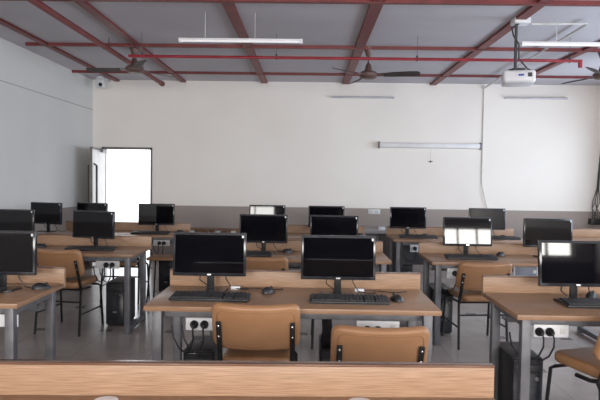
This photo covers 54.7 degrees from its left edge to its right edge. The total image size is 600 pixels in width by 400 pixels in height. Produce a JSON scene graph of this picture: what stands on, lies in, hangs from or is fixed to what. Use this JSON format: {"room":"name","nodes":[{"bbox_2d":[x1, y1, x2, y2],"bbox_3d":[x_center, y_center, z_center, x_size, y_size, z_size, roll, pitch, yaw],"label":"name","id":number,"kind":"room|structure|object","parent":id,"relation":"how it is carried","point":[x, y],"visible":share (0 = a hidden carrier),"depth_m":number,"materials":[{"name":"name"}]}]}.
{"room":"computer lab","nodes":[
{"label":"computer lab","id":0,"kind":"room"},
{"bbox_2d":[0,37,92,262],"bbox_3d":[-3.686,-0.258,3.346,0.150,3.060,13.000,1,2,1],"label":"wall","id":1,"kind":"structure","parent":0,"point":[45,141],"depth_m":7.97,"materials":[{"name":"paint"}]},
{"bbox_2d":[0,80,92,109],"bbox_3d":[-3.593,-1.279,3.306,0.008,0.010,13.000,1,2,1],"label":"trim","id":2,"kind":"structure","parent":1,"relation":"attached to","point":[0,80],"depth_m":7.93,"materials":[{"name":"grey"}]},
{"bbox_2d":[0,1,599,85],"bbox_3d":[0.700,-1.784,3.225,8.880,0.120,13.300,1,2,1],"label":"ceiling","id":3,"kind":"structure","parent":0,"point":[145,22],"depth_m":6.54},
{"bbox_2d":[0,18,119,81],"bbox_3d":[-3.170,-1.765,3.282,0.075,0.030,13.000,1,2,1],"label":"ceiling strip","id":4,"kind":"object","parent":3,"relation":"attached to","point":[3,22],"visible":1,"depth_m":7.17,"materials":[{"name":"red metal"}]},
{"bbox_2d":[26,0,164,85],"bbox_3d":[-2.284,-1.669,3.067,0.084,0.180,12.390,1,2,1],"label":"ceiling pipe","id":5,"kind":"object","parent":3,"relation":"hanging from","point":[37,3],"visible":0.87,"depth_m":5.97,"materials":[{"name":"red metal"}]},
{"bbox_2d":[86,47,170,76],"bbox_3d":[-2.192,-1.754,7.246,1.018,0.325,1.108,1,2,1],"label":"ceiling fan","id":6,"kind":"object","parent":3,"relation":"hanging from","point":[135,67],"visible":0.88,"depth_m":7.24,"materials":[{"name":"brown metal"}]},
{"bbox_2d":[74,1,185,81],"bbox_3d":[-2.050,-1.749,3.266,0.085,0.030,13.000,1,2,1],"label":"ceiling strip","id":7,"kind":"object","parent":3,"relation":"attached to","point":[88,7],"visible":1,"depth_m":6.48,"materials":[{"name":"red metal"}]},
{"bbox_2d":[178,13,302,43],"bbox_3d":[-0.582,-1.689,5.699,1.220,0.293,0.040,1,2,1],"label":"tube light","id":8,"kind":"object","parent":3,"relation":"hanging from","point":[180,40],"visible":1,"depth_m":5.69,"materials":[{"name":"white plastic"}]},
{"bbox_2d":[222,3,267,82],"bbox_3d":[-0.690,-1.729,3.247,0.105,0.030,13.000,1,2,1],"label":"ceiling strip","id":9,"kind":"object","parent":3,"relation":"attached to","point":[231,10],"visible":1,"depth_m":6.34,"materials":[{"name":"red metal"}]},
{"bbox_2d":[0,0,599,6],"bbox_3d":[0.728,-1.779,5.197,8.580,0.038,0.055,1,2,1],"label":"crossbar","id":10,"kind":"object","parent":3,"relation":"attached to","point":[586,3],"visible":1,"depth_m":5.18,"materials":[{"name":"red metal"}]},
{"bbox_2d":[25,42,599,51],"bbox_3d":[0.844,-1.847,7.044,8.400,0.038,0.040,1,2,1],"label":"crossbar","id":11,"kind":"object","parent":3,"relation":"attached to","point":[26,43],"visible":1,"depth_m":7.04,"materials":[{"name":"red metal"}]},
{"bbox_2d":[72,70,592,78],"bbox_3d":[0.780,-1.918,8.874,8.580,0.038,0.030,1,2,1],"label":"crossbar","id":12,"kind":"object","parent":3,"relation":"attached to","point":[73,71],"visible":0.78,"depth_m":8.87,"materials":[{"name":"red metal"}]},
{"bbox_2d":[128,34,582,67],"bbox_3d":[0.611,-1.682,6.513,5.093,0.335,0.048,1,2,1],"label":"pipe","id":13,"kind":"object","parent":3,"relation":"hanging from","point":[579,61],"visible":1,"depth_m":6.50,"materials":[{"name":"red metal"}]},
{"bbox_2d":[342,0,384,83],"bbox_3d":[0.669,-1.709,3.229,0.115,0.030,13.000,1,2,1],"label":"ceiling strip","id":14,"kind":"object","parent":3,"relation":"attached to","point":[373,11],"visible":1,"depth_m":6.35,"materials":[{"name":"red metal"}]},
{"bbox_2d":[332,46,419,83],"bbox_3d":[0.911,-1.675,7.164,1.077,0.390,1.074,1,2,1],"label":"ceiling fan","id":15,"kind":"object","parent":3,"relation":"hanging from","point":[367,74],"visible":0.99,"depth_m":7.02,"materials":[{"name":"brown metal"}]},
{"bbox_2d":[430,0,552,84],"bbox_3d":[2.129,-1.688,3.208,0.100,0.030,13.000,1,2,1],"label":"ceiling strip","id":16,"kind":"object","parent":3,"relation":"attached to","point":[529,11],"visible":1,"depth_m":6.49,"materials":[{"name":"red metal"}]},
{"bbox_2d":[501,17,535,86],"bbox_3d":[2.176,-1.472,5.771,0.304,0.655,0.333,1,2,15],"label":"projector","id":17,"kind":"object","parent":3,"relation":"hanging from","point":[514,77],"visible":0.99,"depth_m":5.68,"materials":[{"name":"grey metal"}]},
{"bbox_2d":[521,22,599,46],"bbox_3d":[2.772,-1.640,5.653,1.220,0.293,0.040,1,2,1],"label":"tube light","id":18,"kind":"object","parent":3,"relation":"hanging from","point":[523,43],"visible":1,"depth_m":5.65,"materials":[{"name":"white plastic"}]},
{"bbox_2d":[536,40,599,74],"bbox_3d":[3.399,-1.670,3.191,0.090,0.030,13.000,1,2,1],"label":"ceiling strip","id":19,"kind":"object","parent":3,"relation":"attached to","point":[588,48],"visible":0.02,"depth_m":7.46,"materials":[{"name":"red metal"}]},
{"bbox_2d":[561,52,599,83],"bbox_3d":[3.807,-1.651,7.129,1.038,0.355,1.101,1,2,1],"label":"ceiling fan","id":20,"kind":"object","parent":3,"relation":"hanging from","point":[596,76],"visible":0.95,"depth_m":7.08,"materials":[{"name":"brown metal"}]},
{"bbox_2d":[0,260,599,399],"bbox_3d":[0.656,1.384,3.345,8.880,0.100,13.300,1,2,1],"label":"floor","id":21,"kind":"structure","parent":0,"point":[96,341],"depth_m":5.26,"materials":[{"name":"tile"}]},
{"bbox_2d":[0,266,65,358],"bbox_3d":[-2.361,0.862,3.521,1.625,0.845,0.644,1,2,1],"label":"computer desk","id":22,"kind":"object","parent":21,"relation":"on","point":[25,299],"visible":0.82,"depth_m":3.62,"materials":[{"name":"laminate"}]},
{"bbox_2d":[0,231,36,292],"bbox_3d":[-1.830,0.369,3.548,0.467,0.363,0.160,1,2,1],"label":"computer monitor","id":23,"kind":"object","parent":22,"relation":"on","point":[18,249],"visible":0.91,"depth_m":3.53,"materials":[{"name":"black plastic"}]},
{"bbox_2d":[23,304,42,311],"bbox_3d":[-2.356,0.624,3.650,1.445,0.111,0.100,1,2,1],"label":"cable tray","id":24,"kind":"object","parent":22,"relation":"on","point":[34,308],"depth_m":3.59,"materials":[{"name":"grey metal"}]},
{"bbox_2d":[31,282,61,289],"bbox_3d":[-1.579,0.531,3.648,0.076,0.039,0.211,2,3,36],"label":"computer mouse","id":25,"kind":"object","parent":22,"relation":"on","point":[37,286],"visible":1,"depth_m":3.58,"materials":[{"name":"black plastic"}]},
{"bbox_2d":[34,248,103,336],"bbox_3d":[-2.162,0.822,5.414,0.472,0.789,0.515,1,2,9],"label":"padded chair","id":26,"kind":"object","parent":21,"relation":"on","point":[72,259],"visible":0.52,"depth_m":5.21,"materials":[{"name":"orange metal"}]},
{"bbox_2d":[37,234,151,333],"bbox_3d":[-2.322,0.784,5.579,1.625,0.845,0.644,1,2,1],"label":"computer desk","id":27,"kind":"object","parent":21,"relation":"on","point":[130,247],"visible":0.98,"depth_m":5.74,"materials":[{"name":"laminate"}]},
{"bbox_2d":[0,209,34,230],"bbox_3d":[-2.839,0.272,5.721,0.467,0.363,0.160,1,2,1],"label":"computer monitor","id":28,"kind":"object","parent":27,"relation":"on","point":[10,219],"visible":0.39,"depth_m":5.70,"materials":[{"name":"black plastic"}]},
{"bbox_2d":[37,243,46,247],"bbox_3d":[-2.507,0.440,5.704,0.076,0.039,0.211,2,2,26],"label":"computer mouse","id":29,"kind":"object","parent":27,"relation":"on","point":[39,245],"visible":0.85,"depth_m":5.64,"materials":[{"name":"black plastic"}]},
{"bbox_2d":[63,246,116,250],"bbox_3d":[-1.989,0.456,5.538,0.456,0.034,0.268,1,2,-7],"label":"keyboard","id":30,"kind":"object","parent":27,"relation":"on","point":[81,248],"visible":0.98,"depth_m":5.43,"materials":[{"name":"black plastic"}]},
{"bbox_2d":[73,210,117,247],"bbox_3d":[-2.008,0.286,5.667,0.467,0.363,0.160,1,2,15],"label":"computer monitor","id":31,"kind":"object","parent":27,"relation":"on","point":[86,224],"visible":0.79,"depth_m":5.65,"materials":[{"name":"black plastic"}]},
{"bbox_2d":[93,262,108,282],"bbox_3d":[-1.827,0.666,5.342,0.194,0.193,0.066,3,3,40],"label":"plug","id":32,"kind":"object","parent":27,"relation":"attached to","point":[105,264],"visible":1,"depth_m":5.30,"materials":[{"name":"black plastic"}]},
{"bbox_2d":[99,262,114,282],"bbox_3d":[-1.772,0.667,5.341,0.194,0.193,0.066,3,3,40],"label":"plug","id":33,"kind":"object","parent":27,"relation":"attached to","point":[112,264],"visible":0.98,"depth_m":5.30,"materials":[{"name":"black plastic"}]},
{"bbox_2d":[83,258,138,262],"bbox_3d":[-2.317,0.546,5.708,1.445,0.111,0.100,1,2,1],"label":"cable tray","id":34,"kind":"object","parent":27,"relation":"on","point":[135,260],"depth_m":5.65,"materials":[{"name":"grey metal"}]},
{"bbox_2d":[46,221,189,245],"bbox_3d":[-2.253,0.721,7.277,1.625,0.845,0.644,1,2,1],"label":"computer desk","id":35,"kind":"object","parent":21,"relation":"on","point":[121,228],"visible":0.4,"depth_m":7.54,"materials":[{"name":"laminate"}]},
{"bbox_2d":[31,202,64,231],"bbox_3d":[-3.146,0.212,7.212,0.467,0.363,0.160,1,2,17],"label":"computer monitor","id":36,"kind":"object","parent":35,"relation":"on","point":[47,213],"visible":0.91,"depth_m":7.19,"materials":[{"name":"black plastic"}]},
{"bbox_2d":[77,202,107,210],"bbox_3d":[-2.610,0.216,7.304,0.467,0.363,0.160,2,2,19],"label":"computer monitor","id":37,"kind":"object","parent":35,"relation":"on","point":[80,205],"visible":0.24,"depth_m":7.28,"materials":[{"name":"black plastic"}]},
{"bbox_2d":[130,230,169,234],"bbox_3d":[-1.827,0.397,7.155,0.456,0.034,0.268,1,2,1],"label":"keyboard","id":38,"kind":"object","parent":35,"relation":"on","point":[135,231],"visible":1,"depth_m":7.03,"materials":[{"name":"black plastic"}]},
{"bbox_2d":[138,203,174,231],"bbox_3d":[-1.796,0.227,7.295,0.467,0.363,0.160,1,2,1],"label":"computer monitor","id":39,"kind":"object","parent":35,"relation":"on","point":[148,214],"visible":0.82,"depth_m":7.28,"materials":[{"name":"black plastic"}]},
{"bbox_2d":[106,277,134,324],"bbox_3d":[-1.776,0.999,5.746,0.180,0.420,0.364,1,2,1],"label":"computer tower","id":40,"kind":"object","parent":21,"relation":"on","point":[114,287],"visible":0.89,"depth_m":5.57,"materials":[{"name":"black plastic"}]},
{"bbox_2d":[99,235,149,303],"bbox_3d":[-2.039,0.773,6.752,0.472,0.789,0.515,1,2,1],"label":"padded chair","id":41,"kind":"object","parent":21,"relation":"on","point":[133,265],"visible":0.08,"depth_m":6.59,"materials":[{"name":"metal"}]},
{"bbox_2d":[146,254,172,302],"bbox_3d":[-1.600,0.914,6.783,0.320,0.516,0.320,1,2,1],"label":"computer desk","id":42,"kind":"object","parent":21,"relation":"on","point":[156,257],"visible":0.7,"depth_m":6.65,"materials":[{"name":"brown wood"}]},
{"bbox_2d":[159,261,172,291],"bbox_3d":[-1.663,0.939,7.363,0.180,0.420,0.364,1,2,1],"label":"computer tower","id":43,"kind":"object","parent":21,"relation":"on","point":[164,266],"visible":0.46,"depth_m":7.19,"materials":[{"name":"black plastic"}]},
{"bbox_2d":[183,335,217,360],"bbox_3d":[-0.601,1.096,3.601,0.180,0.420,0.364,1,2,1],"label":"computer tower","id":44,"kind":"object","parent":21,"relation":"on","point":[208,352],"visible":0.25,"depth_m":3.46,"materials":[{"name":"black plastic"}]},
{"bbox_2d":[190,227,238,232],"bbox_3d":[-1.331,0.770,9.503,1.240,0.605,0.245,1,2,1],"label":"bench","id":45,"kind":"object","parent":21,"relation":"on","point":[211,230],"visible":0.24,"depth_m":9.38,"materials":[{"name":"brown wood"}]},
{"bbox_2d":[0,359,494,399],"bbox_3d":[-0.192,0.965,1.608,1.658,0.845,0.644,1,2,-1],"label":"computer desk","id":46,"kind":"object","parent":21,"relation":"on","point":[20,379],"visible":1,"depth_m":1.88,"materials":[{"name":"laminate"}]},
{"bbox_2d":[212,302,299,360],"bbox_3d":[-0.236,0.930,3.289,0.472,0.789,0.515,1,2,1],"label":"padded chair","id":47,"kind":"object","parent":21,"relation":"on","point":[248,332],"visible":0.86,"depth_m":3.08,"materials":[{"name":"orange leather"}]},
{"bbox_2d":[246,256,287,269],"bbox_3d":[-0.337,0.859,5.109,0.472,0.789,0.515,1,2,1],"label":"padded chair","id":48,"kind":"object","parent":21,"relation":"on","point":[252,263],"visible":0.12,"depth_m":4.86,"materials":[{"name":"orange leather"}]},
{"bbox_2d":[143,269,441,361],"bbox_3d":[-0.043,0.895,3.489,1.625,0.845,0.644,1,2,1],"label":"computer desk","id":49,"kind":"object","parent":21,"relation":"on","point":[415,306],"visible":0.66,"depth_m":3.39,"materials":[{"name":"laminate"}]},
{"bbox_2d":[171,320,197,353],"bbox_3d":[-0.642,0.766,3.267,0.194,0.193,0.066,3,3,40],"label":"plug","id":50,"kind":"object","parent":49,"relation":"attached to","point":[193,324],"visible":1,"depth_m":3.23,"materials":[{"name":"black plastic"}]},
{"bbox_2d":[181,320,208,353],"bbox_3d":[-0.585,0.767,3.266,0.194,0.193,0.066,3,3,40],"label":"plug","id":51,"kind":"object","parent":49,"relation":"attached to","point":[204,324],"visible":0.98,"depth_m":3.23,"materials":[{"name":"black plastic"}]},
{"bbox_2d":[168,291,250,302],"bbox_3d":[-0.518,0.556,3.425,0.456,0.034,0.268,1,2,2],"label":"keyboard","id":52,"kind":"object","parent":49,"relation":"on","point":[197,296],"visible":1,"depth_m":3.31,"materials":[{"name":"black plastic"}]},
{"bbox_2d":[173,232,248,291],"bbox_3d":[-0.554,0.384,3.610,0.467,0.363,0.160,1,2,1],"label":"computer monitor","id":53,"kind":"object","parent":49,"relation":"on","point":[210,255],"visible":0.98,"depth_m":3.59,"materials":[{"name":"black plastic"}]},
{"bbox_2d":[231,286,281,289],"bbox_3d":[-0.272,0.557,3.673,0.331,0.022,0.056,1,2,1],"label":"adapter","id":54,"kind":"object","parent":49,"relation":"on","point":[232,287],"visible":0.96,"depth_m":3.66,"materials":[{"name":"plastic"}]},
{"bbox_2d":[262,286,274,293],"bbox_3d":[-0.190,0.551,3.628,0.076,0.039,0.211,1,2,6],"label":"computer mouse","id":55,"kind":"object","parent":49,"relation":"on","point":[267,290],"visible":1,"depth_m":3.54,"materials":[{"name":"black plastic"}]},
{"bbox_2d":[320,319,331,346],"bbox_3d":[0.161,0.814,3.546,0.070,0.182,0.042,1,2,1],"label":"computer tower","id":56,"kind":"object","parent":49,"relation":"hanging from","point":[326,323],"visible":0.79,"depth_m":3.53,"materials":[{"name":"black plastic"}]},
{"bbox_2d":[301,235,375,294],"bbox_3d":[0.240,0.398,3.539,0.467,0.363,0.160,1,2,1],"label":"computer monitor","id":57,"kind":"object","parent":49,"relation":"on","point":[337,258],"visible":0.97,"depth_m":3.52,"materials":[{"name":"black plastic"}]},
{"bbox_2d":[309,293,389,304],"bbox_3d":[0.284,0.568,3.403,0.456,0.034,0.268,1,2,1],"label":"keyboard","id":58,"kind":"object","parent":49,"relation":"on","point":[366,299],"visible":1,"depth_m":3.29,"materials":[{"name":"black plastic"}]},
{"bbox_2d":[354,288,406,292],"bbox_3d":[0.508,0.569,3.642,0.331,0.022,0.056,1,2,1],"label":"adapter","id":59,"kind":"object","parent":49,"relation":"on","point":[355,289],"visible":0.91,"depth_m":3.64,"materials":[{"name":"plastic"}]},
{"bbox_2d":[388,293,402,302],"bbox_3d":[0.527,0.568,3.432,0.076,0.039,0.211,-1,3,-44],"label":"computer mouse","id":60,"kind":"object","parent":49,"relation":"on","point":[397,298],"visible":0.96,"depth_m":3.36,"materials":[{"name":"black plastic"}]},
{"bbox_2d":[210,240,391,334],"bbox_3d":[-0.016,0.824,5.378,1.625,0.845,0.644,1,2,1],"label":"computer desk","id":61,"kind":"object","parent":21,"relation":"on","point":[294,258],"visible":0.25,"depth_m":5.57,"materials":[{"name":"laminate"}]},
{"bbox_2d":[246,251,271,256],"bbox_3d":[-0.484,0.485,5.328,0.456,0.034,0.268,1,2,1],"label":"keyboard","id":62,"kind":"object","parent":61,"relation":"on","point":[248,253],"visible":0.54,"depth_m":5.21,"materials":[{"name":"black plastic"}]},
{"bbox_2d":[239,214,287,253],"bbox_3d":[-0.337,0.317,5.476,0.467,0.363,0.160,1,2,1],"label":"computer monitor","id":63,"kind":"object","parent":61,"relation":"on","point":[263,229],"visible":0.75,"depth_m":5.46,"materials":[{"name":"black plastic"}]},
{"bbox_2d":[283,248,294,252],"bbox_3d":[-0.094,0.479,5.571,0.076,0.039,0.211,2,2,26],"label":"computer mouse","id":64,"kind":"object","parent":61,"relation":"on","point":[286,250],"visible":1,"depth_m":5.50,"materials":[{"name":"black plastic"}]},
{"bbox_2d":[310,215,357,235],"bbox_3d":[0.328,0.326,5.467,0.467,0.363,0.160,1,2,1],"label":"computer monitor","id":65,"kind":"object","parent":61,"relation":"on","point":[342,225],"visible":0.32,"depth_m":5.45,"materials":[{"name":"black plastic"}]},
{"bbox_2d":[238,224,365,239],"bbox_3d":[0.011,0.755,7.226,1.625,0.845,0.644,1,2,1],"label":"computer desk","id":66,"kind":"object","parent":21,"relation":"on","point":[295,232],"visible":0.16,"depth_m":7.50,"materials":[{"name":"laminate"}]},
{"bbox_2d":[249,205,284,214],"bbox_3d":[-0.406,0.245,7.326,0.467,0.363,0.160,1,2,1],"label":"computer monitor","id":67,"kind":"object","parent":66,"relation":"on","point":[254,209],"visible":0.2,"depth_m":7.31,"materials":[{"name":"black plastic"}]},
{"bbox_2d":[308,206,344,226],"bbox_3d":[0.339,0.256,7.316,0.467,0.363,0.160,1,2,1],"label":"computer monitor","id":68,"kind":"object","parent":66,"relation":"on","point":[313,210],"visible":0.32,"depth_m":7.29,"materials":[{"name":"black plastic"}]},
{"bbox_2d":[311,319,313,348],"bbox_3d":[0.328,0.869,5.100,0.472,0.789,0.515,1,2,1],"label":"padded chair","id":69,"kind":"object","parent":21,"relation":"on","point":[312,320],"visible":0.02,"depth_m":4.93,"materials":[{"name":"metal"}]},
{"bbox_2d":[319,334,330,360],"bbox_3d":[0.209,1.105,3.660,0.180,0.420,0.364,1,2,1],"label":"computer tower","id":70,"kind":"object","parent":21,"relation":"on","point":[324,351],"visible":0.12,"depth_m":3.48,"materials":[{"name":"black plastic"}]},
{"bbox_2d":[364,227,394,271],"bbox_3d":[1.238,0.789,9.407,0.740,0.645,0.766,1,2,1],"label":"computer desk","id":71,"kind":"object","parent":21,"relation":"on","point":[380,235],"visible":0.17,"depth_m":9.05,"materials":[{"name":"silver metal"}]},
{"bbox_2d":[330,324,429,361],"bbox_3d":[0.384,0.967,2.991,0.472,0.754,0.515,1,2,1],"label":"padded chair","id":72,"kind":"object","parent":21,"relation":"on","point":[348,343],"visible":0.44,"depth_m":2.76,"materials":[{"name":"brown leather"}]},
{"bbox_2d":[394,260,412,271],"bbox_3d":[1.313,0.979,7.392,0.180,0.420,0.364,1,2,1],"label":"computer tower","id":73,"kind":"object","parent":21,"relation":"on","point":[404,268],"visible":0.12,"depth_m":7.21,"materials":[{"name":"black plastic"}]},
{"bbox_2d":[429,283,452,332],"bbox_3d":[1.348,1.047,5.623,0.180,0.420,0.364,1,2,1],"label":"computer tower","id":74,"kind":"object","parent":21,"relation":"on","point":[449,302],"visible":0.47,"depth_m":5.45,"materials":[{"name":"black plastic"}]},
{"bbox_2d":[386,226,522,275],"bbox_3d":[1.918,0.783,7.170,1.625,0.845,0.644,1,2,1],"label":"computer desk","id":75,"kind":"object","parent":21,"relation":"on","point":[405,245],"visible":0.44,"depth_m":7.16,"materials":[{"name":"laminate"}]},
{"bbox_2d":[390,207,425,234],"bbox_3d":[1.364,0.271,7.302,0.467,0.363,0.160,1,2,1],"label":"computer monitor","id":76,"kind":"object","parent":75,"relation":"on","point":[408,218],"visible":0.81,"depth_m":7.28,"materials":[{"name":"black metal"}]},
{"bbox_2d":[402,246,416,261],"bbox_3d":[1.321,0.649,6.947,0.194,0.193,0.066,3,3,40],"label":"plug","id":77,"kind":"object","parent":75,"relation":"attached to","point":[414,247],"visible":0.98,"depth_m":6.91,"materials":[{"name":"black plastic"}]},
{"bbox_2d":[398,234,437,238],"bbox_3d":[1.442,0.443,7.140,0.456,0.034,0.268,1,2,1],"label":"keyboard","id":78,"kind":"object","parent":75,"relation":"on","point":[400,235],"visible":1,"depth_m":7.02,"materials":[{"name":"black plastic"}]},
{"bbox_2d":[469,208,504,235],"bbox_3d":[2.354,0.285,7.288,0.467,0.363,0.160,1,2,1],"label":"computer monitor","id":79,"kind":"object","parent":75,"relation":"on","point":[497,215],"visible":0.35,"depth_m":7.27,"materials":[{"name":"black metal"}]},
{"bbox_2d":[492,236,520,239],"bbox_3d":[2.442,0.457,7.126,0.456,0.034,0.268,1,2,1],"label":"keyboard","id":80,"kind":"object","parent":75,"relation":"on","point":[493,237],"visible":0.73,"depth_m":7.00,"materials":[{"name":"black plastic"}]},
{"bbox_2d":[441,262,512,349],"bbox_3d":[1.566,0.899,5.164,0.472,0.757,0.515,1,2,-4],"label":"padded chair","id":81,"kind":"object","parent":21,"relation":"on","point":[468,289],"visible":0.73,"depth_m":4.97,"materials":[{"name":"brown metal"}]},
{"bbox_2d":[418,242,597,344],"bbox_3d":[1.960,0.853,5.350,1.625,0.845,0.644,1,2,1],"label":"computer desk","id":82,"kind":"object","parent":21,"relation":"on","point":[522,259],"visible":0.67,"depth_m":5.39,"materials":[{"name":"laminate"}]},
{"bbox_2d":[441,271,456,291],"bbox_3d":[1.310,0.718,5.129,0.194,0.193,0.066,3,3,40],"label":"plug","id":83,"kind":"object","parent":82,"relation":"attached to","point":[454,273],"visible":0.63,"depth_m":5.09,"materials":[{"name":"black plastic"}]},
{"bbox_2d":[443,217,491,254],"bbox_3d":[1.577,0.344,5.450,0.467,0.363,0.160,1,2,1],"label":"computer monitor","id":84,"kind":"object","parent":82,"relation":"on","point":[465,232],"visible":0.8,"depth_m":5.43,"materials":[{"name":"black plastic"}]},
{"bbox_2d":[444,254,497,259],"bbox_3d":[1.546,0.514,5.310,0.456,0.034,0.268,1,2,1],"label":"keyboard","id":85,"kind":"object","parent":82,"relation":"on","point":[448,256],"visible":1,"depth_m":5.19,"materials":[{"name":"black plastic"}]},
{"bbox_2d":[496,252,504,255],"bbox_3d":[1.925,0.508,5.543,0.076,0.039,0.211,2,2,26],"label":"computer mouse","id":86,"kind":"object","parent":82,"relation":"on","point":[498,253],"visible":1,"depth_m":5.46,"materials":[{"name":"black plastic"}]},
{"bbox_2d":[523,218,572,257],"bbox_3d":[2.327,0.355,5.439,0.467,0.363,0.160,1,2,1],"label":"computer monitor","id":87,"kind":"object","parent":82,"relation":"on","point":[534,229],"visible":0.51,"depth_m":5.42,"materials":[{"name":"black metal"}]},
{"bbox_2d":[498,341,542,399],"bbox_3d":[1.328,1.125,3.554,0.180,0.420,0.364,1,2,1],"label":"computer tower","id":88,"kind":"object","parent":21,"relation":"on","point":[508,358],"visible":0.74,"depth_m":3.41,"materials":[{"name":"black plastic"}]},
{"bbox_2d":[481,275,599,399],"bbox_3d":[1.967,0.927,3.401,1.625,0.845,0.644,1,2,1],"label":"computer desk","id":89,"kind":"object","parent":21,"relation":"on","point":[523,302],"visible":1,"depth_m":3.36,"materials":[{"name":"laminate"}]},
{"bbox_2d":[502,316,514,321],"bbox_3d":[1.972,0.689,3.531,1.445,0.111,0.100,1,2,1],"label":"cable tray","id":90,"kind":"object","parent":89,"relation":"on","point":[506,318],"depth_m":3.49,"materials":[{"name":"grey metal"}]},
{"bbox_2d":[509,327,544,361],"bbox_3d":[1.250,0.788,3.181,0.194,0.193,0.066,3,3,40],"label":"plug","id":91,"kind":"object","parent":89,"relation":"attached to","point":[539,331],"visible":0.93,"depth_m":3.13,"materials":[{"name":"black plastic"}]},
{"bbox_2d":[530,328,554,361],"bbox_3d":[1.306,0.789,3.180,0.194,0.193,0.066,3,3,40],"label":"plug","id":92,"kind":"object","parent":89,"relation":"attached to","point":[549,332],"visible":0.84,"depth_m":3.13,"materials":[{"name":"black plastic"}]},
{"bbox_2d":[538,240,599,302],"bbox_3d":[1.638,0.422,3.420,0.467,0.363,0.160,1,2,1],"label":"computer monitor","id":93,"kind":"object","parent":89,"relation":"on","point":[573,265],"visible":0.84,"depth_m":3.40,"materials":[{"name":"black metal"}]},
{"bbox_2d":[557,297,599,308],"bbox_3d":[1.733,0.589,3.384,0.456,0.034,0.268,1,2,1],"label":"keyboard","id":94,"kind":"object","parent":89,"relation":"on","point":[586,303],"visible":1,"depth_m":3.29,"materials":[{"name":"black plastic"}]},
{"bbox_2d":[585,290,597,297],"bbox_3d":[1.814,0.579,3.629,0.076,0.039,0.211,1,2,16],"label":"computer mouse","id":95,"kind":"object","parent":89,"relation":"on","point":[588,295],"visible":0.85,"depth_m":3.55,"materials":[{"name":"black plastic"}]},
{"bbox_2d":[545,332,599,399],"bbox_3d":[1.690,0.961,3.164,0.472,0.789,0.515,0,2,-17],"label":"padded chair","id":96,"kind":"object","parent":21,"relation":"on","point":[586,360],"visible":1,"depth_m":3.18,"materials":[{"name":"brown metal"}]},
{"bbox_2d":[572,228,599,240],"bbox_3d":[3.949,0.809,7.242,1.625,0.845,0.644,1,2,1],"label":"computer desk","id":97,"kind":"object","parent":21,"relation":"on","point":[579,234],"visible":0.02,"depth_m":7.52,"materials":[{"name":"laminate"}]},
{"bbox_2d":[93,80,599,254],"bbox_3d":[0.772,-0.443,9.855,8.880,3.060,0.150,1,2,1],"label":"wall","id":98,"kind":"structure","parent":0,"point":[220,149],"depth_m":9.76,"materials":[{"name":"paint"}]},
{"bbox_2d":[95,76,110,87],"bbox_3d":[-3.241,-1.924,9.568,0.150,0.190,0.428,1,2,1],"label":"security camera","id":99,"kind":"object","parent":98,"relation":"attached to","point":[100,81],"visible":1,"depth_m":9.38,"materials":[{"name":"white plastic"}]},
{"bbox_2d":[88,147,151,266],"bbox_3d":[-2.943,0.084,9.508,0.855,1.930,0.990,1,2,1],"label":"door","id":100,"kind":"structure","parent":98,"relation":"in","point":[97,167],"depth_m":9.45,"materials":[{"name":"grey metal"}]},
{"bbox_2d":[331,96,394,98],"bbox_3d":[1.049,-1.717,9.695,1.060,0.038,0.066,1,2,1],"label":"tube light","id":101,"kind":"object","parent":98,"relation":"attached to","point":[368,97],"visible":1,"depth_m":9.67,"materials":[{"name":"white plastic"}]},
{"bbox_2d":[368,209,379,213],"bbox_3d":[1.252,0.197,9.788,0.200,0.080,0.018,1,2,1],"label":"switch plate","id":102,"kind":"object","parent":98,"relation":"attached to","point":[370,211],"visible":1,"depth_m":9.78,"materials":[{"name":"white plastic"}]},
{"bbox_2d":[378,141,481,162],"bbox_3d":[2.166,-0.798,9.697,1.710,0.340,0.100,1,2,1],"label":"projection screen","id":103,"kind":"object","parent":98,"relation":"attached to","point":[380,144],"visible":1,"depth_m":9.65,"materials":[{"name":"grey metal"}]},
{"bbox_2d":[481,23,588,207],"bbox_3d":[2.936,-0.780,7.710,0.555,2.122,4.049,1,2,11],"label":"conduit","id":104,"kind":"object","parent":98,"relation":"attached to","point":[582,24],"visible":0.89,"depth_m":7.03,"materials":[{"name":"white plastic"}]},
{"bbox_2d":[505,97,567,99],"bbox_3d":[3.928,-1.695,9.655,1.020,0.038,0.066,1,2,1],"label":"tube light","id":105,"kind":"object","parent":98,"relation":"attached to","point":[551,98],"visible":1,"depth_m":9.63,"materials":[{"name":"white plastic"}]},
{"bbox_2d":[588,158,599,224],"bbox_3d":[4.938,-0.277,9.667,0.180,1.380,0.120,1,2,1],"label":"hanging cables","id":106,"kind":"object","parent":98,"relation":"attached to","point":[591,221],"visible":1,"depth_m":9.68,"materials":[{"name":"black plastic"}]},
{"label":"outside","id":107,"kind":"structure","parent":0,"visible":0},
{"bbox_2d":[115,211,149,257],"bbox_3d":[0.220,0.883,16.919,28.000,0.100,13.850,1,2,1],"label":"ground","id":108,"kind":"structure","parent":107,"point":[120,216],"depth_m":20.43,"materials":[{"name":"white"}]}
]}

